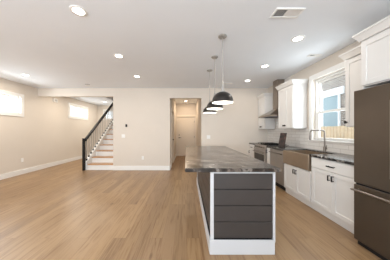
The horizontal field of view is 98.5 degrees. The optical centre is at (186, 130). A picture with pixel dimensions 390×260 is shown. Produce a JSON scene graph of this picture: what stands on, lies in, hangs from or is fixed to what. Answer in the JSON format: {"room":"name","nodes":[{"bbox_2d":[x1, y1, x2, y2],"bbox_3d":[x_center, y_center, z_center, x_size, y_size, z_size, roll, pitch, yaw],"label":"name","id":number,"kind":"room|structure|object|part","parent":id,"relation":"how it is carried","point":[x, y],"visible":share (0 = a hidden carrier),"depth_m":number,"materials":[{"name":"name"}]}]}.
{"room":"open-plan kitchen","nodes":[
{"label":"open-plan kitchen","id":0,"kind":"room"},
{"bbox_2d":[0,78,97,173],"bbox_3d":[-5.070,-0.060,3.200,0.140,2.740,12.400,0,0,0],"label":"wall","id":1,"kind":"structure","parent":0,"point":[45,134],"depth_m":5.73,"materials":[{"name":"paint"}]},
{"bbox_2d":[0,89,23,116],"bbox_3d":[-5.043,-0.770,4.460,0.135,0.680,1.360,0,0,0],"label":"window","id":2,"kind":"structure","parent":1,"relation":"in","point":[2,112],"depth_m":4.92,"materials":[{"name":"white paint"}]},
{"bbox_3d":[-5.080,-0.770,4.460,0.060,0.480,1.160,0,0,0],"label":"frame","id":3,"kind":"part","parent":2,"relation":"part of","materials":[{"name":"white paint"}]},
{"bbox_2d":[0,154,87,179],"bbox_3d":[-4.992,1.238,3.200,0.016,0.145,12.400,0,0,0],"label":"baseboard","id":4,"kind":"structure","parent":1,"relation":"attached to","point":[31,169],"depth_m":5.53,"materials":[{"name":"white paint"}]},
{"bbox_2d":[68,103,87,119],"bbox_3d":[-5.043,-0.870,7.780,0.135,0.660,1.400,0,0,0],"label":"window","id":5,"kind":"structure","parent":1,"relation":"in","point":[70,105],"depth_m":7.63,"materials":[{"name":"white paint"}]},
{"bbox_3d":[-5.080,-0.870,7.780,0.060,0.460,1.200,0,0,0],"label":"frame","id":6,"kind":"part","parent":5,"relation":"part of","materials":[{"name":"white paint"}]},
{"bbox_2d":[98,105,109,134],"bbox_3d":[-3.805,-0.060,9.470,2.670,2.740,0.140,0,0,0],"label":"wall","id":7,"kind":"structure","parent":0,"point":[100,107],"depth_m":9.40,"materials":[{"name":"paint"}]},
{"bbox_2d":[38,88,267,165],"bbox_3d":[-1.080,-0.060,5.680,7.840,2.740,0.120,0,0,0],"label":"wall","id":8,"kind":"structure","parent":0,"point":[145,112],"depth_m":5.62,"materials":[{"name":"paint"}]},
{"bbox_2d":[113,166,169,169],"bbox_3d":[-0.209,1.238,5.612,4.518,0.145,0.016,0,0,0],"label":"baseboard","id":9,"kind":"structure","parent":8,"relation":"attached to","point":[114,167],"depth_m":5.61,"materials":[{"name":"white paint"}]},
{"bbox_2d":[170,99,175,164],"bbox_3d":[-0.650,-0.060,7.270,0.160,2.740,3.060,0,0,0],"label":"wall","id":10,"kind":"structure","parent":0,"point":[172,101],"depth_m":7.66,"materials":[{"name":"paint"}]},
{"bbox_2d":[171,108,173,162],"bbox_3d":[-0.580,0.235,6.550,0.100,2.150,0.980,0,0,0],"label":"door","id":11,"kind":"structure","parent":10,"relation":"in","point":[172,110],"depth_m":6.84,"materials":[{"name":"beige paint"}]},
{"bbox_2d":[176,104,195,114],"bbox_3d":[-0.043,-0.060,8.900,1.255,2.740,0.200,0,0,0],"label":"wall","id":12,"kind":"structure","parent":0,"point":[181,109],"depth_m":8.80,"materials":[{"name":"paint"}]},
{"bbox_2d":[176,115,195,155],"bbox_3d":[-0.043,0.235,8.811,1.047,2.150,0.098,0,0,0],"label":"door","id":13,"kind":"structure","parent":12,"relation":"in","point":[185,124],"depth_m":8.82,"materials":[{"name":"beige paint"}]},
{"bbox_2d":[0,156,381,259],"bbox_3d":[-1.150,1.360,3.200,7.980,0.100,12.680,0,0,0],"label":"floor","id":14,"kind":"structure","parent":0,"point":[64,211],"depth_m":2.40,"materials":[{"name":"brown wood"}]},
{"bbox_2d":[82,103,112,170],"bbox_3d":[-2.971,-0.506,7.333,0.994,3.633,3.589,0,0,0],"label":"staircase","id":15,"kind":"structure","parent":14,"relation":"on","point":[100,157],"depth_m":6.15,"materials":[{"name":"white paint"}]},
{"bbox_3d":[-3.426,0.777,5.579,0.084,1.065,0.080,0,0,0],"label":"newel post","id":16,"kind":"part","parent":15,"relation":"part of","materials":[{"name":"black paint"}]},
{"bbox_3d":[-3.400,-0.990,7.359,0.068,2.666,3.498,0,0,0],"label":"handrail","id":17,"kind":"part","parent":15,"relation":"part of","materials":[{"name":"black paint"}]},
{"bbox_2d":[197,172,274,254],"bbox_3d":[0.593,0.871,2.985,0.709,0.878,2.418,0,0,0],"label":"kitchen island","id":18,"kind":"object","parent":14,"relation":"on","point":[238,208],"visible":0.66,"depth_m":1.80,"materials":[{"name":"grey wood"}]},
{"bbox_3d":[0.268,0.801,2.985,0.016,0.689,2.316,0,0,0],"label":"shiplap panel","id":19,"kind":"part","parent":18,"relation":"part of","materials":[{"name":"grey paint"}]},
{"bbox_3d":[0.268,0.811,1.808,0.036,0.758,0.036,0,0,0],"label":"corner post","id":20,"kind":"part","parent":18,"relation":"part of","materials":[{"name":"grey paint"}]},
{"bbox_2d":[185,146,280,171],"bbox_3d":[0.479,0.410,3.050,1.002,0.040,2.600,0,0,0],"label":"island countertop","id":21,"kind":"structure","parent":18,"relation":"on","point":[198,158],"depth_m":2.15,"materials":[{"name":"grey stone"}]},
{"bbox_3d":[0.603,0.442,1.808,0.633,0.020,0.034,0,0,0],"label":"rail","id":22,"kind":"part","parent":18,"relation":"part of","materials":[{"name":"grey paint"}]},
{"bbox_3d":[0.603,0.801,1.808,0.631,0.689,0.016,0,0,0],"label":"shiplap panel","id":23,"kind":"part","parent":18,"relation":"part of","materials":[{"name":"grey paint"}]},
{"bbox_3d":[0.931,0.811,1.808,0.024,0.758,0.036,0,0,0],"label":"corner post","id":24,"kind":"part","parent":18,"relation":"part of","materials":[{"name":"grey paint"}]},
{"bbox_2d":[249,144,253,157],"bbox_3d":[2.365,0.870,5.373,0.646,0.880,0.455,0,0,0],"label":"base cabinet","id":25,"kind":"object","parent":14,"relation":"on","point":[251,152],"visible":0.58,"depth_m":5.42,"materials":[{"name":"white paint"}]},
{"bbox_2d":[266,148,269,163],"bbox_3d":[2.365,0.870,4.305,0.646,0.880,0.168,0,0,0],"label":"base cabinet","id":26,"kind":"object","parent":14,"relation":"on","point":[268,149],"visible":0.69,"depth_m":4.29,"materials":[{"name":"white paint"}]},
{"bbox_2d":[252,142,288,162],"bbox_3d":[2.336,0.829,4.768,0.705,0.962,0.751,0,0,0],"label":"range","id":27,"kind":"object","parent":14,"relation":"on","point":[260,148],"visible":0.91,"depth_m":4.68,"materials":[{"name":"grey metal"}]},
{"bbox_3d":[2.063,0.802,4.768,0.040,0.515,0.743,0,0,0],"label":"oven door","id":28,"kind":"part","parent":27,"relation":"part of","materials":[{"name":"grey metal"}]},
{"bbox_3d":[2.090,0.460,4.768,0.110,0.150,0.747,0,0,0],"label":"control panel","id":29,"kind":"part","parent":27,"relation":"part of","materials":[{"name":"grey metal"}]},
{"bbox_2d":[269,148,285,190],"bbox_3d":[2.361,0.871,3.917,0.654,0.878,0.599,0,0,0],"label":"dishwasher","id":30,"kind":"object","parent":14,"relation":"on","point":[276,156],"visible":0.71,"depth_m":3.82,"materials":[{"name":"silver metal"}]},
{"bbox_2d":[284,163,312,207],"bbox_3d":[2.365,0.998,3.220,0.646,0.625,0.788,0,0,0],"label":"base cabinet","id":31,"kind":"object","parent":14,"relation":"on","point":[297,181],"visible":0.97,"depth_m":3.15,"materials":[{"name":"white paint"}]},
{"bbox_3d":[2.090,0.946,3.412,0.020,0.498,0.380,0,0,0],"label":"door","id":32,"kind":"part","parent":31,"relation":"part of","materials":[{"name":"white paint"}]},
{"bbox_3d":[2.090,0.946,3.029,0.020,0.498,0.380,0,0,0],"label":"door","id":33,"kind":"part","parent":31,"relation":"part of","materials":[{"name":"white paint"}]},
{"bbox_2d":[311,157,355,233],"bbox_3d":[2.365,0.870,2.415,0.646,0.880,0.818,0,0,0],"label":"base cabinet","id":34,"kind":"object","parent":14,"relation":"on","point":[332,196],"visible":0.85,"depth_m":2.38,"materials":[{"name":"white paint"}]},
{"bbox_2d":[266,146,353,164],"bbox_3d":[2.379,0.409,3.196,0.618,0.038,2.383,0,0,0],"label":"countertop","id":35,"kind":"structure","parent":34,"relation":"on","point":[332,156],"depth_m":2.67,"materials":[{"name":"black stone"}]},
{"bbox_2d":[278,133,286,146],"bbox_3d":[2.357,0.218,4.125,0.132,0.344,0.170,0,0,-24],"label":"display card","id":36,"kind":"object","parent":35,"relation":"on","point":[282,139],"visible":0.86,"depth_m":4.11,"materials":[{"name":"black paper"}]},
{"bbox_2d":[283,150,326,170],"bbox_3d":[2.303,0.541,3.220,0.495,0.273,0.750,0,0,0],"label":"sink","id":37,"kind":"object","parent":35,"relation":"in","point":[301,159],"visible":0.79,"depth_m":3.18,"materials":[{"name":"silver metal"}]},
{"bbox_2d":[309,130,326,151],"bbox_3d":[2.472,0.181,3.158,0.317,0.418,0.095,0,0,0],"label":"faucet","id":38,"kind":"object","parent":35,"relation":"on","point":[324,146],"visible":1,"depth_m":3.16,"materials":[{"name":"silver metal"}]},
{"bbox_3d":[2.465,0.141,3.175,0.296,0.338,0.026,0,0,0],"label":"spout","id":39,"kind":"part","parent":38,"relation":"part of","materials":[{"name":"silver metal"}]},
{"bbox_3d":[2.090,0.897,2.614,0.020,0.595,0.395,0,0,0],"label":"door","id":40,"kind":"part","parent":34,"relation":"part of","materials":[{"name":"white paint"}]},
{"bbox_3d":[2.090,0.517,2.415,0.020,0.150,0.796,0,0,0],"label":"drawer","id":41,"kind":"part","parent":34,"relation":"part of","materials":[{"name":"white paint"}]},
{"bbox_3d":[2.090,0.897,2.216,0.020,0.595,0.395,0,0,0],"label":"door","id":42,"kind":"part","parent":34,"relation":"part of","materials":[{"name":"white paint"}]},
{"bbox_2d":[350,83,389,259],"bbox_3d":[2.285,0.422,1.512,0.806,1.775,0.913,0,0,0],"label":"refrigerator","id":43,"kind":"object","parent":14,"relation":"on","point":[371,189],"visible":1,"depth_m":1.77,"materials":[{"name":"silver metal"}]},
{"bbox_3d":[1.981,0.932,1.512,0.062,0.635,0.913,0,0,0],"label":"freezer drawer","id":44,"kind":"part","parent":43,"relation":"part of","materials":[{"name":"silver metal"}]},
{"bbox_3d":[1.981,0.065,1.741,0.062,1.060,0.454,0,0,0],"label":"door","id":45,"kind":"part","parent":43,"relation":"part of","materials":[{"name":"silver metal"}]},
{"bbox_3d":[1.919,0.080,1.562,0.063,0.740,0.023,0,0,0],"label":"handle","id":46,"kind":"part","parent":43,"relation":"part of","materials":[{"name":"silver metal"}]},
{"bbox_2d":[0,0,389,104],"bbox_3d":[-1.150,-1.490,3.200,7.980,0.120,12.680,0,0,0],"label":"ceiling","id":47,"kind":"structure","parent":0,"point":[166,43],"depth_m":2.63,"materials":[{"name":"paint"}]},
{"bbox_2d":[69,5,87,16],"bbox_3d":[-1.290,-1.426,2.000,0.190,0.008,0.190,0,0,0],"label":"recessed light","id":48,"kind":"object","parent":47,"relation":"in","point":[77,10],"visible":1,"depth_m":1.99,"materials":[{"name":"white plastic"}]},
{"bbox_2d":[113,54,123,57],"bbox_3d":[-1.300,-1.426,3.200,0.190,0.008,0.190,0,0,0],"label":"recessed light","id":49,"kind":"object","parent":47,"relation":"in","point":[114,55],"visible":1,"depth_m":3.21,"materials":[{"name":"white"}]},
{"bbox_2d":[203,69,216,113],"bbox_3d":[0.535,-0.927,3.950,0.324,1.005,0.324,0,0,0],"label":"pendant lamp","id":50,"kind":"object","parent":47,"relation":"hanging from","point":[205,110],"visible":0.43,"depth_m":3.90,"materials":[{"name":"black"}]},
{"bbox_3d":[0.535,-0.508,3.950,0.324,0.167,0.324,0,0,0],"label":"lamp shade","id":51,"kind":"part","parent":50,"relation":"part of","materials":[{"name":"black metal"}]},
{"bbox_2d":[206,55,222,109],"bbox_3d":[0.535,-0.927,3.240,0.324,1.005,0.324,0,0,0],"label":"pendant lamp","id":52,"kind":"object","parent":47,"relation":"hanging from","point":[210,106],"visible":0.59,"depth_m":3.21,"materials":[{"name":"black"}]},
{"bbox_3d":[0.535,-0.508,3.240,0.324,0.167,0.324,0,0,0],"label":"lamp shade","id":53,"kind":"part","parent":52,"relation":"part of","materials":[{"name":"black metal"}]},
{"bbox_3d":[0.535,-1.061,3.240,0.011,0.682,0.012,0,0,0],"label":"rod","id":54,"kind":"part","parent":52,"relation":"part of","materials":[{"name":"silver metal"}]},
{"bbox_2d":[212,34,233,103],"bbox_3d":[0.535,-0.927,2.530,0.324,1.005,0.324,0,0,0],"label":"pendant lamp","id":55,"kind":"object","parent":47,"relation":"hanging from","point":[222,97],"visible":1,"depth_m":2.48,"materials":[{"name":"black metal"}]},
{"bbox_3d":[0.535,-1.061,2.530,0.011,0.682,0.012,0,0,0],"label":"rod","id":56,"kind":"part","parent":55,"relation":"part of","materials":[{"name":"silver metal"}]},
{"bbox_3d":[0.535,-0.508,2.530,0.324,0.167,0.324,0,0,0],"label":"lamp shade","id":57,"kind":"part","parent":55,"relation":"part of","materials":[{"name":"black metal"}]},
{"bbox_2d":[270,8,305,17],"bbox_3d":[1.210,-1.424,2.030,0.340,0.012,0.165,0,0,0],"label":"ceiling vent","id":58,"kind":"object","parent":47,"relation":"in","point":[279,12],"visible":1,"depth_m":2.02,"materials":[{"name":"white plastic"}]},
{"bbox_2d":[291,35,304,41],"bbox_3d":[1.715,-1.426,2.600,0.190,0.008,0.190,0,0,0],"label":"recessed light","id":59,"kind":"object","parent":47,"relation":"in","point":[300,37],"visible":1,"depth_m":2.59,"materials":[{"name":"white"}]},
{"bbox_2d":[307,54,321,56],"bbox_3d":[2.400,-1.424,3.160,0.220,0.012,0.100,0,0,0],"label":"ceiling vent","id":60,"kind":"object","parent":47,"relation":"in","point":[310,55],"visible":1,"depth_m":3.16,"materials":[{"name":"white plastic"}]},
{"bbox_2d":[196,99,200,145],"bbox_3d":[0.535,-0.060,7.270,0.100,2.740,3.060,0,0,0],"label":"wall","id":61,"kind":"structure","parent":0,"point":[198,104],"depth_m":7.08,"materials":[{"name":"paint"}]},
{"bbox_2d":[267,41,361,154],"bbox_3d":[2.766,-0.060,1.310,0.148,2.740,8.620,0,0,0],"label":"wall","id":62,"kind":"structure","parent":0,"point":[295,137],"depth_m":3.61,"materials":[{"name":"white tile"}]},
{"bbox_2d":[257,93,274,128],"bbox_3d":[2.504,-0.606,5.338,0.368,1.092,0.525,0,0,0],"label":"upper cabinet","id":63,"kind":"object","parent":62,"relation":"attached to","point":[265,102],"visible":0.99,"depth_m":5.13,"materials":[{"name":"white paint"}]},
{"bbox_3d":[2.380,-0.556,5.477,0.020,0.968,0.226,0,0,0],"label":"door","id":64,"kind":"part","parent":63,"relation":"part of","materials":[{"name":"white paint"}]},
{"bbox_3d":[2.380,-0.556,5.248,0.020,0.968,0.226,0,0,0],"label":"door","id":65,"kind":"part","parent":63,"relation":"part of","materials":[{"name":"white paint"}]},
{"bbox_3d":[2.504,-1.106,5.338,0.368,0.092,0.525,0,0,0],"label":"crown moulding","id":66,"kind":"part","parent":63,"relation":"part of","materials":[{"name":"white paint"}]},
{"bbox_2d":[258,79,283,117],"bbox_3d":[2.429,-0.905,4.750,0.518,1.043,0.700,0,0,0],"label":"range hood","id":67,"kind":"object","parent":62,"relation":"attached to","point":[273,113],"visible":0.67,"depth_m":4.67,"materials":[{"name":"silver metal"}]},
{"bbox_2d":[275,79,308,128],"bbox_3d":[2.504,-0.606,4.067,0.368,1.092,0.705,0,0,0],"label":"upper cabinet","id":68,"kind":"object","parent":62,"relation":"attached to","point":[292,94],"visible":1,"depth_m":3.78,"materials":[{"name":"white paint"}]},
{"bbox_3d":[2.380,-0.556,4.215,0.020,0.968,0.292,0,0,0],"label":"door","id":69,"kind":"part","parent":68,"relation":"part of","materials":[{"name":"white paint"}]},
{"bbox_3d":[2.380,-0.556,3.920,0.020,0.968,0.292,0,0,0],"label":"door","id":70,"kind":"part","parent":68,"relation":"part of","materials":[{"name":"white paint"}]},
{"bbox_3d":[2.504,-1.106,4.067,0.368,0.092,0.705,0,0,0],"label":"crown moulding","id":71,"kind":"part","parent":68,"relation":"part of","materials":[{"name":"white paint"}]},
{"bbox_2d":[308,61,353,143],"bbox_3d":[2.748,-0.492,3.140,0.165,1.395,1.100,0,0,0],"label":"window","id":72,"kind":"structure","parent":62,"relation":"in","point":[318,83],"depth_m":3.52,"materials":[{"name":"white paint"}]},
{"bbox_3d":[2.790,-0.455,3.140,0.080,1.270,0.920,0,0,0],"label":"frame","id":73,"kind":"part","parent":72,"relation":"part of","materials":[{"name":"white paint"}]},
{"bbox_3d":[2.737,0.193,3.140,0.145,0.025,1.100,0,0,0],"label":"sill","id":74,"kind":"part","parent":72,"relation":"part of","materials":[{"name":"white paint"}]},
{"bbox_3d":[2.811,-0.710,3.140,0.032,0.680,0.840,0,0,0],"label":"sash","id":75,"kind":"part","parent":72,"relation":"part of","materials":[{"name":"white paint"}]},
{"bbox_3d":[2.776,-0.115,3.140,0.032,0.590,0.840,0,0,0],"label":"sash","id":76,"kind":"part","parent":72,"relation":"part of","materials":[{"name":"white paint"}]},
{"bbox_2d":[338,45,361,126],"bbox_3d":[2.504,-0.606,2.303,0.368,1.092,0.545,0,0,0],"label":"upper cabinet","id":77,"kind":"object","parent":62,"relation":"attached to","point":[352,57],"visible":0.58,"depth_m":2.43,"materials":[{"name":"white paint"}]},
{"bbox_3d":[2.504,-1.106,2.303,0.368,0.092,0.545,0,0,0],"label":"crown moulding","id":78,"kind":"part","parent":77,"relation":"part of","materials":[{"name":"white paint"}]},
{"bbox_3d":[2.380,-0.556,2.277,0.020,0.968,0.476,0,0,0],"label":"door","id":79,"kind":"part","parent":77,"relation":"part of","materials":[{"name":"white paint"}]},
{"bbox_2d":[352,15,389,88],"bbox_3d":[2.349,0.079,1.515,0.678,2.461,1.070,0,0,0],"label":"upper cabinet","id":80,"kind":"object","parent":62,"relation":"attached to","point":[375,39],"visible":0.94,"depth_m":1.84,"materials":[{"name":"white paint"}]},
{"bbox_3d":[2.349,-1.106,1.515,0.678,0.092,1.070,0,0,0],"label":"crown moulding","id":81,"kind":"part","parent":80,"relation":"part of","materials":[{"name":"white paint"}]},
{"bbox_3d":[2.070,-0.786,1.754,0.020,0.508,0.474,0,0,0],"label":"door","id":82,"kind":"part","parent":80,"relation":"part of","materials":[{"name":"white paint"}]},
{"label":"outside","id":83,"kind":"structure","parent":0,"visible":0},
{"bbox_3d":[-9.570,1.710,5.000,8.860,0.200,18.000,0,0,0],"label":"ground","id":84,"kind":"structure","parent":83,"visible":0},
{"bbox_2d":[0,95,80,116],"bbox_3d":[-9.500,-1.540,7.500,0.800,6.300,15.400,0,0,0],"label":"house","id":85,"kind":"structure","parent":84,"relation":"on","point":[6,103],"depth_m":9.04,"materials":[{"name":"white"}]},
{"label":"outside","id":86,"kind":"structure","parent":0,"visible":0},
{"bbox_3d":[8.420,1.710,5.000,11.160,0.200,18.000,0,0,0],"label":"ground","id":87,"kind":"structure","parent":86,"visible":0},
{"bbox_2d":[320,75,344,126],"bbox_3d":[7.850,-2.490,6.500,3.500,8.200,12.600,0,0,0],"label":"house","id":88,"kind":"structure","parent":87,"relation":"on","point":[333,91],"depth_m":7.52,"materials":[{"name":"blue wood"}]},
{"bbox_3d":[6.567,-0.550,7.675,0.015,2.080,0.770,0,0,0],"label":"pane","id":89,"kind":"part","parent":88,"relation":"part of","materials":[{"name":"blue glass"}]},
{"bbox_2d":[320,126,353,138],"bbox_3d":[4.775,0.725,5.050,0.150,1.770,7.700,0,0,0],"label":"fence","id":90,"kind":"object","parent":87,"relation":"on","point":[343,132],"visible":0.06,"depth_m":5.25,"materials":[{"name":"brown wood"}]}
]}

